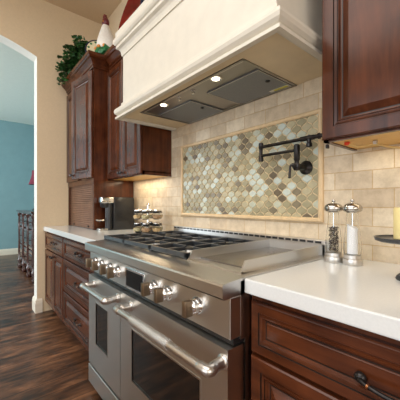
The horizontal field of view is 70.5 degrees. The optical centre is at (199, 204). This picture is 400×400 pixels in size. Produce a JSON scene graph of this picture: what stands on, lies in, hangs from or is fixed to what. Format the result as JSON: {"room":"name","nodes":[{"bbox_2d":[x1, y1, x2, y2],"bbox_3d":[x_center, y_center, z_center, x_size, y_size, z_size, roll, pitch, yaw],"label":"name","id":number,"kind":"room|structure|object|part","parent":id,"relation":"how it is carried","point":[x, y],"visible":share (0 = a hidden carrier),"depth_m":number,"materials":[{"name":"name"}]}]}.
{"room":"kitchen","nodes":[
{"label":"kitchen","id":0,"kind":"room"},
{"bbox_2d":[0,120,33,248],"bbox_3d":[-5.742,-0.410,5.486,4.800,3.100,0.200,0,0,-40],"label":"wall","id":1,"kind":"structure","parent":0,"point":[16,139],"depth_m":6.56,"materials":[{"name":"teal paint"}]},
{"bbox_2d":[0,248,17,255],"bbox_3d":[-5.669,1.071,5.406,4.510,0.138,0.016,0,0,-40],"label":"baseboard","id":2,"kind":"structure","parent":1,"relation":"attached to","point":[11,251],"depth_m":6.47,"materials":[{"name":"beige paint"}]},
{"bbox_2d":[0,42,33,124],"bbox_3d":[-4.385,-1.970,3.857,4.800,0.100,4.440,0,0,-40],"label":"ceiling","id":3,"kind":"structure","parent":0,"point":[16,70],"depth_m":4.62,"materials":[{"name":"paint"}]},
{"bbox_2d":[0,0,101,310],"bbox_3d":[-2.993,-0.525,2.030,4.600,3.330,0.150,0,0,-40],"label":"wall","id":4,"kind":"structure","parent":0,"point":[39,30],"depth_m":3.05,"materials":[{"name":"beige paint"}]},
{"bbox_2d":[32,296,42,313],"bbox_3d":[-1.513,1.066,3.263,0.708,0.148,0.186,0,0,-40],"label":"baseboard","id":5,"kind":"structure","parent":4,"relation":"attached to","point":[37,304],"depth_m":3.00,"materials":[{"name":"beige paint"}]},
{"bbox_2d":[0,254,102,399],"bbox_3d":[-2.439,1.190,1.599,4.700,0.100,10.400,0,0,-40],"label":"floor","id":6,"kind":"structure","parent":0,"point":[41,358],"depth_m":2.22,"materials":[{"name":"brown wood"}]},
{"bbox_2d":[16,210,33,283],"bbox_3d":[-2.663,0.615,4.797,0.590,1.050,1.480,0,0,-40],"label":"sideboard","id":7,"kind":"object","parent":6,"relation":"on","point":[25,217],"visible":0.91,"depth_m":4.54,"materials":[{"name":"brown wood"}]},
{"bbox_3d":[-3.141,0.840,4.989,0.029,0.280,0.363,0,0,-40],"label":"drawer","id":8,"kind":"part","parent":7,"relation":"part of","materials":[{"name":"brown wood"}]},
{"bbox_3d":[-3.141,0.535,4.989,0.029,0.290,0.363,0,0,-40],"label":"drawer","id":9,"kind":"part","parent":7,"relation":"part of","materials":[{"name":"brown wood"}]},
{"bbox_3d":[-2.850,0.840,4.641,0.029,0.280,0.363,0,0,-40],"label":"drawer","id":10,"kind":"part","parent":7,"relation":"part of","materials":[{"name":"brown wood"}]},
{"bbox_3d":[-2.850,0.535,4.641,0.029,0.290,0.363,0,0,-40],"label":"drawer","id":11,"kind":"part","parent":7,"relation":"part of","materials":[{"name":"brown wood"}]},
{"bbox_3d":[-2.850,0.265,4.641,0.029,0.210,0.363,0,0,-40],"label":"drawer","id":12,"kind":"part","parent":7,"relation":"part of","materials":[{"name":"brown wood"}]},
{"bbox_3d":[-2.698,1.077,4.473,0.088,0.125,0.088,0,0,-40],"label":"leg","id":13,"kind":"part","parent":7,"relation":"part of","materials":[{"name":"brown wood"}]},
{"bbox_3d":[-2.560,0.840,4.292,0.029,0.280,0.363,0,0,-40],"label":"drawer","id":14,"kind":"part","parent":7,"relation":"part of","materials":[{"name":"brown wood"}]},
{"bbox_3d":[-2.560,0.535,4.292,0.029,0.290,0.363,0,0,-40],"label":"drawer","id":15,"kind":"part","parent":7,"relation":"part of","materials":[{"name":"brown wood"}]},
{"bbox_3d":[-2.560,0.265,4.292,0.029,0.210,0.363,0,0,-40],"label":"drawer","id":16,"kind":"part","parent":7,"relation":"part of","materials":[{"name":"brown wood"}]},
{"bbox_2d":[29,170,33,209],"bbox_3d":[-2.809,-0.250,4.871,0.250,0.680,0.250,0,0,-40],"label":"table lamp","id":17,"kind":"object","parent":7,"relation":"on","point":[31,182],"visible":0.18,"depth_m":4.79,"materials":[{"name":"metal"}]},
{"bbox_3d":[-2.809,-0.470,4.871,0.250,0.240,0.250,0,0,-40],"label":"lamp shade","id":18,"kind":"part","parent":17,"relation":"part of","materials":[{"name":"red fabric"}]},
{"bbox_2d":[45,232,64,320],"bbox_3d":[-1.205,0.708,2.948,0.654,0.865,0.723,0,0,-40],"label":"base cabinet","id":19,"kind":"object","parent":6,"relation":"on","point":[54,257],"visible":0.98,"depth_m":2.72,"materials":[{"name":"brown wood"}]},
{"bbox_3d":[-1.541,0.749,2.903,0.020,0.553,0.354,0,0,-40],"label":"door","id":20,"kind":"part","parent":19,"relation":"part of","materials":[{"name":"brown wood"}]},
{"bbox_3d":[-1.428,0.376,2.767,0.020,0.168,0.709,0,0,-40],"label":"drawer","id":21,"kind":"part","parent":19,"relation":"part of","materials":[{"name":"brown wood"}]},
{"bbox_3d":[-1.313,0.749,2.629,0.020,0.553,0.350,0,0,-40],"label":"door","id":22,"kind":"part","parent":19,"relation":"part of","materials":[{"name":"brown wood"}]},
{"bbox_2d":[43,224,134,243],"bbox_3d":[-0.925,0.251,2.624,0.638,0.045,1.580,0,0,-40],"label":"countertop","id":23,"kind":"structure","parent":19,"relation":"on","point":[80,234],"depth_m":2.37,"materials":[{"name":"stone"}]},
{"bbox_2d":[61,50,132,229],"bbox_3d":[-1.087,-0.560,2.933,0.506,1.574,0.896,0,0,-40],"label":"cabinet","id":24,"kind":"object","parent":23,"relation":"on","point":[85,88],"visible":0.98,"depth_m":2.64,"materials":[{"name":"brown wood"}]},
{"bbox_2d":[55,35,87,84],"bbox_3d":[-1.199,-1.528,2.961,0.585,0.553,0.453,0,0,44],"label":"ivy","id":25,"kind":"object","parent":24,"relation":"on","point":[76,52],"visible":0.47,"depth_m":2.94,"materials":[{"name":"plant"}]},
{"bbox_3d":[-1.355,-0.732,3.015,0.021,0.967,0.402,0,0,-40],"label":"door","id":26,"kind":"part","parent":24,"relation":"part of","materials":[{"name":"brown wood"}]},
{"bbox_3d":[-1.206,0.002,2.882,0.012,0.442,0.750,0,0,-40],"label":"tambour door","id":27,"kind":"part","parent":24,"relation":"part of","materials":[{"name":"brown wood"}]},
{"bbox_3d":[-1.119,-0.732,2.680,0.394,0.967,0.021,0,0,41],"label":"door","id":28,"kind":"part","parent":24,"relation":"part of","materials":[{"name":"brown wood"}]},
{"bbox_3d":[-1.175,-1.292,2.859,0.202,0.108,0.896,0,0,-40],"label":"crown molding","id":29,"kind":"part","parent":24,"relation":"part of","materials":[{"name":"brown wood"}]},
{"bbox_2d":[85,40,96,51],"bbox_3d":[-0.977,-1.480,2.722,0.243,0.236,0.073,0,0,-21],"label":"decorative plate","id":30,"kind":"object","parent":24,"relation":"on","point":[90,45],"visible":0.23,"depth_m":2.70,"materials":[{"name":"beige ceramic"}]},
{"bbox_2d":[94,14,113,53],"bbox_3d":[-0.858,-1.584,2.635,0.246,0.474,0.252,0,0,-40],"label":"rooster figurine","id":31,"kind":"object","parent":24,"relation":"on","point":[105,38],"visible":0.63,"depth_m":2.58,"materials":[{"name":"beige ceramic"}]},
{"bbox_2d":[96,197,133,230],"bbox_3d":[-0.788,0.077,2.614,0.345,0.302,0.110,0,0,-40],"label":"coffee machine","id":32,"kind":"object","parent":23,"relation":"on","point":[119,211],"visible":0.98,"depth_m":2.57,"materials":[{"name":"black plastic"}]},
{"bbox_2d":[97,228,107,230],"bbox_3d":[-0.877,0.219,2.540,0.075,0.018,0.084,0,0,-40],"label":"drip tray","id":33,"kind":"object","parent":32,"relation":"on","point":[99,229],"depth_m":2.52,"materials":[{"name":"metal"}]},
{"bbox_3d":[-0.860,0.003,2.555,0.084,0.040,0.084,0,0,-40],"label":"spout","id":34,"kind":"part","parent":32,"relation":"part of","materials":[{"name":"black plastic"}]},
{"bbox_2d":[133,203,161,232],"bbox_3d":[-0.413,0.107,2.253,0.231,0.242,0.227,0,0,-40],"label":"spice rack","id":35,"kind":"object","parent":23,"relation":"on","point":[147,204],"visible":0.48,"depth_m":2.24,"materials":[{"name":"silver metal"}]},
{"bbox_2d":[133,209,140,218],"bbox_3d":[-0.489,0.073,2.214,0.069,0.078,0.069,0,0,-40],"label":"spice jar","id":36,"kind":"object","parent":35,"relation":"on","point":[137,213],"visible":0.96,"depth_m":2.19,"materials":[{"name":"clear glass"}]},
{"bbox_2d":[133,222,141,231],"bbox_3d":[-0.489,0.173,2.214,0.069,0.078,0.069,0,0,-40],"label":"spice jar","id":37,"kind":"object","parent":35,"relation":"on","point":[136,228],"visible":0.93,"depth_m":2.19,"materials":[{"name":"clear glass"}]},
{"bbox_2d":[141,210,149,219],"bbox_3d":[-0.417,0.073,2.167,0.069,0.078,0.069,0,0,-40],"label":"spice jar","id":38,"kind":"object","parent":35,"relation":"on","point":[144,216],"visible":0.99,"depth_m":2.14,"materials":[{"name":"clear glass"}]},
{"bbox_2d":[141,223,149,232],"bbox_3d":[-0.417,0.173,2.167,0.069,0.078,0.069,0,0,-40],"label":"spice jar","id":39,"kind":"object","parent":35,"relation":"on","point":[143,229],"visible":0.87,"depth_m":2.14,"materials":[{"name":"clear glass"}]},
{"bbox_2d":[152,209,160,219],"bbox_3d":[-0.341,0.073,2.206,0.069,0.078,0.069,0,0,-40],"label":"spice jar","id":40,"kind":"object","parent":35,"relation":"on","point":[156,215],"visible":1,"depth_m":2.18,"materials":[{"name":"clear glass"}]},
{"bbox_2d":[152,222,160,231],"bbox_3d":[-0.341,0.173,2.206,0.069,0.078,0.069,0,0,-40],"label":"spice jar","id":41,"kind":"object","parent":35,"relation":"on","point":[156,228],"visible":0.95,"depth_m":2.18,"materials":[{"name":"clear glass"}]},
{"bbox_2d":[63,237,92,351],"bbox_3d":[-0.700,0.708,2.343,0.652,0.865,0.851,0,0,-40],"label":"base cabinet","id":42,"kind":"object","parent":6,"relation":"on","point":[75,299],"visible":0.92,"depth_m":2.19,"materials":[{"name":"brown wood"}]},
{"bbox_3d":[-0.920,0.889,2.157,0.020,0.271,0.833,0,0,-40],"label":"drawer","id":43,"kind":"part","parent":42,"relation":"part of","materials":[{"name":"brown wood"}]},
{"bbox_3d":[-0.920,0.607,2.157,0.020,0.270,0.833,0,0,-40],"label":"drawer","id":44,"kind":"part","parent":42,"relation":"part of","materials":[{"name":"brown wood"}]},
{"bbox_3d":[-0.920,0.376,2.157,0.020,0.168,0.833,0,0,-40],"label":"drawer","id":45,"kind":"part","parent":42,"relation":"part of","materials":[{"name":"brown wood"}]},
{"bbox_2d":[79,226,325,399],"bbox_3d":[-0.075,0.650,1.498,0.773,0.980,1.226,0,0,-40],"label":"range","id":46,"kind":"object","parent":6,"relation":"on","point":[170,311],"visible":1,"depth_m":1.15,"materials":[{"name":"silver metal"}]},
{"bbox_3d":[-0.658,0.342,1.675,0.032,0.052,0.021,0,0,-40],"label":"knob","id":47,"kind":"part","parent":46,"relation":"part of","materials":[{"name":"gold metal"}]},
{"bbox_3d":[-0.594,0.342,1.598,0.032,0.052,0.021,0,0,-40],"label":"knob","id":48,"kind":"part","parent":46,"relation":"part of","materials":[{"name":"gold metal"}]},
{"bbox_3d":[-0.560,0.474,1.544,0.087,0.047,0.388,0,0,-40],"label":"handle","id":49,"kind":"part","parent":46,"relation":"part of","materials":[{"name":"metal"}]},
{"bbox_3d":[-0.559,0.701,1.610,0.006,0.254,0.192,0,0,-40],"label":"window trim","id":50,"kind":"part","parent":46,"relation":"part of","materials":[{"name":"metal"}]},
{"bbox_3d":[-0.518,0.342,1.506,0.032,0.052,0.021,0,0,-40],"label":"knob","id":51,"kind":"part","parent":46,"relation":"part of","materials":[{"name":"gold metal"}]},
{"bbox_3d":[-0.270,1.042,1.337,0.103,0.107,1.216,0,0,-40],"label":"kick panel","id":52,"kind":"part","parent":46,"relation":"part of","materials":[{"name":"silver metal"}]},
{"bbox_3d":[-0.522,0.704,1.618,0.070,0.543,0.461,0,0,-40],"label":"oven door","id":53,"kind":"part","parent":46,"relation":"part of","materials":[{"name":"silver metal"}]},
{"bbox_3d":[-0.454,0.342,1.429,0.032,0.052,0.021,0,0,-40],"label":"knob","id":54,"kind":"part","parent":46,"relation":"part of","materials":[{"name":"gold metal"}]},
{"bbox_3d":[-0.300,0.350,1.309,0.010,0.096,0.189,0,0,-40],"label":"display frame","id":55,"kind":"part","parent":46,"relation":"part of","materials":[{"name":"silver metal"}]},
{"bbox_3d":[-0.223,0.342,1.151,0.032,0.052,0.021,0,0,-40],"label":"knob","id":56,"kind":"part","parent":46,"relation":"part of","materials":[{"name":"gold metal"}]},
{"bbox_3d":[-0.157,0.342,1.073,0.032,0.052,0.021,0,0,-40],"label":"knob","id":57,"kind":"part","parent":46,"relation":"part of","materials":[{"name":"gold metal"}]},
{"bbox_3d":[-0.265,0.342,1.341,0.090,0.127,1.220,0,0,-40],"label":"control panel","id":58,"kind":"part","parent":46,"relation":"part of","materials":[{"name":"silver metal"}]},
{"bbox_3d":[-0.158,0.699,1.128,0.006,0.250,0.507,0,0,-40],"label":"window trim","id":59,"kind":"part","parent":46,"relation":"part of","materials":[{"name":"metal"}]},
{"bbox_3d":[-0.160,0.474,1.064,0.087,0.047,0.668,0,0,-40],"label":"handle","id":60,"kind":"part","parent":46,"relation":"part of","materials":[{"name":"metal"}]},
{"bbox_3d":[-0.131,0.704,1.149,0.070,0.543,0.750,0,0,-40],"label":"oven door","id":61,"kind":"part","parent":46,"relation":"part of","materials":[{"name":"silver metal"}]},
{"bbox_3d":[-0.042,0.342,0.935,0.032,0.052,0.021,0,0,-40],"label":"knob","id":62,"kind":"part","parent":46,"relation":"part of","materials":[{"name":"gold metal"}]},
{"bbox_2d":[85,240,323,300],"bbox_3d":[-0.067,0.252,1.507,0.673,0.056,1.222,0,0,-40],"label":"cooktop","id":63,"kind":"object","parent":46,"relation":"in","point":[219,275],"depth_m":1.11,"materials":[{"name":"silver metal"}]},
{"bbox_3d":[0.272,0.221,1.221,0.471,0.007,0.276,0,0,-40],"label":"griddle plate","id":64,"kind":"part","parent":46,"relation":"part of","materials":[{"name":"silver metal"}]},
{"bbox_2d":[251,295,399,399],"bbox_3d":[0.620,0.708,0.773,0.635,0.865,0.774,0,0,-40],"label":"base cabinet","id":65,"kind":"object","parent":6,"relation":"on","point":[297,354],"visible":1,"depth_m":0.72,"materials":[{"name":"brown wood"}]},
{"bbox_3d":[0.406,0.602,0.592,0.020,0.276,0.759,0,0,-40],"label":"drawer","id":66,"kind":"part","parent":65,"relation":"part of","materials":[{"name":"brown wood"}]},
{"bbox_2d":[245,259,399,340],"bbox_3d":[0.887,0.251,0.464,0.620,0.045,1.598,0,0,-40],"label":"countertop","id":67,"kind":"structure","parent":65,"relation":"on","point":[366,297],"depth_m":0.76,"materials":[{"name":"stone"}]},
{"bbox_2d":[324,199,342,262],"bbox_3d":[0.537,0.103,1.137,0.069,0.250,0.069,0,0,-40],"label":"pepper mill","id":68,"kind":"object","parent":67,"relation":"on","point":[333,240],"visible":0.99,"depth_m":1.11,"materials":[{"name":"glass"}]},
{"bbox_2d":[342,199,362,265],"bbox_3d":[0.583,0.103,1.082,0.069,0.250,0.069,0,0,-40],"label":"salt mill","id":69,"kind":"object","parent":67,"relation":"on","point":[352,244],"visible":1,"depth_m":1.06,"materials":[{"name":"glass"}]},
{"bbox_2d":[374,235,399,280],"bbox_3d":[0.632,0.163,0.853,0.186,0.129,0.186,0,0,-40],"label":"candle stand","id":70,"kind":"object","parent":67,"relation":"on","point":[389,239],"visible":0.94,"depth_m":0.85,"materials":[{"name":"metal"}]},
{"bbox_3d":[0.632,0.106,0.853,0.186,0.015,0.186,0,0,-40],"label":"plate","id":71,"kind":"part","parent":70,"relation":"part of","materials":[{"name":"metal"}]},
{"bbox_2d":[393,207,399,239],"bbox_3d":[0.628,0.054,0.859,0.068,0.101,0.068,0,0,-40],"label":"candle","id":72,"kind":"object","parent":70,"relation":"on","point":[396,211],"visible":1,"depth_m":0.85,"materials":[{"name":"beige wax"}]},
{"bbox_3d":[0.393,0.386,0.572,0.030,0.026,0.163,0,0,-40],"label":"handle","id":73,"kind":"part","parent":65,"relation":"part of","materials":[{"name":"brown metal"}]},
{"bbox_2d":[44,0,121,23],"bbox_3d":[-1.060,-2.250,-0.180,4.740,0.120,6.100,0,0,-40],"label":"ceiling","id":74,"kind":"structure","parent":0,"point":[94,10],"depth_m":3.13,"materials":[{"name":"beige paint"}]},
{"bbox_2d":[108,0,399,263],"bbox_3d":[0.732,-0.560,1.254,0.150,3.400,5.810,0,0,-40],"label":"wall","id":75,"kind":"structure","parent":0,"point":[370,177],"depth_m":1.40,"materials":[{"name":"beige paint"}]},
{"bbox_2d":[103,45,170,181],"bbox_3d":[-0.549,-0.788,2.412,0.332,1.116,0.740,0,0,-40],"label":"upper cabinet","id":76,"kind":"object","parent":75,"relation":"attached to","point":[135,152],"visible":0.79,"depth_m":2.32,"materials":[{"name":"brown wood"}]},
{"bbox_3d":[-0.525,-1.292,2.383,0.332,0.108,0.666,0,0,-40],"label":"crown molding","id":77,"kind":"part","parent":76,"relation":"part of","materials":[{"name":"brown wood"}]},
{"bbox_3d":[-0.751,-0.728,2.494,0.020,0.984,0.323,0,0,-40],"label":"door","id":78,"kind":"part","parent":76,"relation":"part of","materials":[{"name":"brown wood"}]},
{"bbox_3d":[-0.543,-0.728,2.244,0.020,0.984,0.319,0,0,-40],"label":"door","id":79,"kind":"part","parent":76,"relation":"part of","materials":[{"name":"brown wood"}]},
{"bbox_2d":[148,197,151,208],"bbox_3d":[-0.453,-0.010,2.552,0.008,0.116,0.070,0,0,-40],"label":"wall outlet","id":80,"kind":"object","parent":75,"relation":"attached to","point":[149,198],"visible":0.69,"depth_m":2.54,"materials":[{"name":"beige plastic"}]},
{"bbox_2d":[113,0,321,130],"bbox_3d":[0.025,-1.389,1.599,0.511,1.597,1.351,0,0,-40],"label":"range hood","id":81,"kind":"object","parent":75,"relation":"attached to","point":[166,47],"visible":0.87,"depth_m":1.29,"materials":[{"name":"beige paint"}]},
{"bbox_2d":[118,0,139,29],"bbox_3d":[-0.597,-1.718,2.530,0.250,0.742,0.191,0,0,-40],"label":"platter","id":82,"kind":"object","parent":81,"relation":"on","point":[131,6],"visible":0.16,"depth_m":2.58,"materials":[{"name":"ceramic"}]},
{"bbox_3d":[0.021,-1.102,1.596,0.501,0.160,1.351,0,0,-40],"label":"molding","id":83,"kind":"part","parent":81,"relation":"part of","materials":[{"name":"beige paint"}]},
{"bbox_2d":[140,58,296,123],"bbox_3d":[0.049,-0.614,1.635,0.405,0.049,0.886,0,0,-40],"label":"liner","id":84,"kind":"object","parent":81,"relation":"in","point":[246,82],"visible":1,"depth_m":1.53,"materials":[{"name":"silver metal"}]},
{"bbox_3d":[-0.065,-0.602,1.861,0.268,0.002,0.353,0,0,-40],"label":"filter frame","id":85,"kind":"part","parent":84,"relation":"part of","materials":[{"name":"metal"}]},
{"bbox_3d":[0.253,-0.602,1.481,0.268,0.002,0.348,0,0,-40],"label":"filter frame","id":86,"kind":"part","parent":84,"relation":"part of","materials":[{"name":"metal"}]},
{"bbox_2d":[181,108,323,222],"bbox_3d":[0.213,-0.185,1.747,0.018,0.534,1.121,0,0,-40],"label":"mosaic panel","id":87,"kind":"object","parent":75,"relation":"attached to","point":[223,176],"visible":0.93,"depth_m":1.61,"materials":[{"name":"tile"}]},
{"bbox_2d":[259,133,321,177],"bbox_3d":[0.457,-0.227,1.365,0.116,0.203,0.391,0,0,-40],"label":"pot filler","id":88,"kind":"object","parent":87,"relation":"attached to","point":[305,167],"visible":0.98,"depth_m":1.34,"materials":[{"name":"black metal"}]},
{"bbox_3d":[0.388,-0.258,1.409,0.015,0.015,0.209,0,0,-40],"label":"arm","id":89,"kind":"part","parent":88,"relation":"part of","materials":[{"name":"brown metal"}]},
{"bbox_3d":[0.442,-0.304,1.344,0.027,0.027,0.379,0,0,-40],"label":"arm","id":90,"kind":"part","parent":88,"relation":"part of","materials":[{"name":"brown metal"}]},
{"bbox_3d":[0.433,-0.160,1.323,0.041,0.070,0.018,0,0,38],"label":"lever","id":91,"kind":"part","parent":88,"relation":"part of","materials":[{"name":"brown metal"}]},
{"bbox_3d":[0.455,-0.224,1.329,0.030,0.124,0.030,0,0,-40],"label":"post","id":92,"kind":"part","parent":88,"relation":"part of","materials":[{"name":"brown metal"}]},
{"bbox_3d":[0.494,-0.290,1.281,0.027,0.056,0.027,0,0,-40],"label":"spout","id":93,"kind":"part","parent":88,"relation":"part of","materials":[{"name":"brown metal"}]},
{"bbox_2d":[134,76,399,263],"bbox_3d":[0.494,-0.190,1.430,0.010,0.940,3.585,0,0,-40],"label":"tile backsplash","id":94,"kind":"structure","parent":75,"relation":"attached to","point":[370,177],"depth_m":1.38,"materials":[{"name":"tile"}]},
{"bbox_2d":[322,0,399,150],"bbox_3d":[0.886,-0.781,0.690,0.332,1.130,1.254,0,0,-40],"label":"upper cabinet","id":95,"kind":"object","parent":75,"relation":"attached to","point":[361,38],"visible":0.98,"depth_m":0.95,"materials":[{"name":"brown wood"}]},
{"bbox_2d":[344,140,399,148],"bbox_3d":[0.653,-0.216,1.003,0.249,0.040,0.052,0,0,38],"label":"cable","id":96,"kind":"object","parent":95,"relation":"hanging from","point":[375,143],"visible":1,"depth_m":1.03,"materials":[{"name":"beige plastic"}]},
{"bbox_3d":[0.656,-0.213,1.002,0.231,0.034,0.049,0,0,37],"label":"cord","id":97,"kind":"part","parent":96,"relation":"part of","materials":[{"name":"plastic"}]}
]}

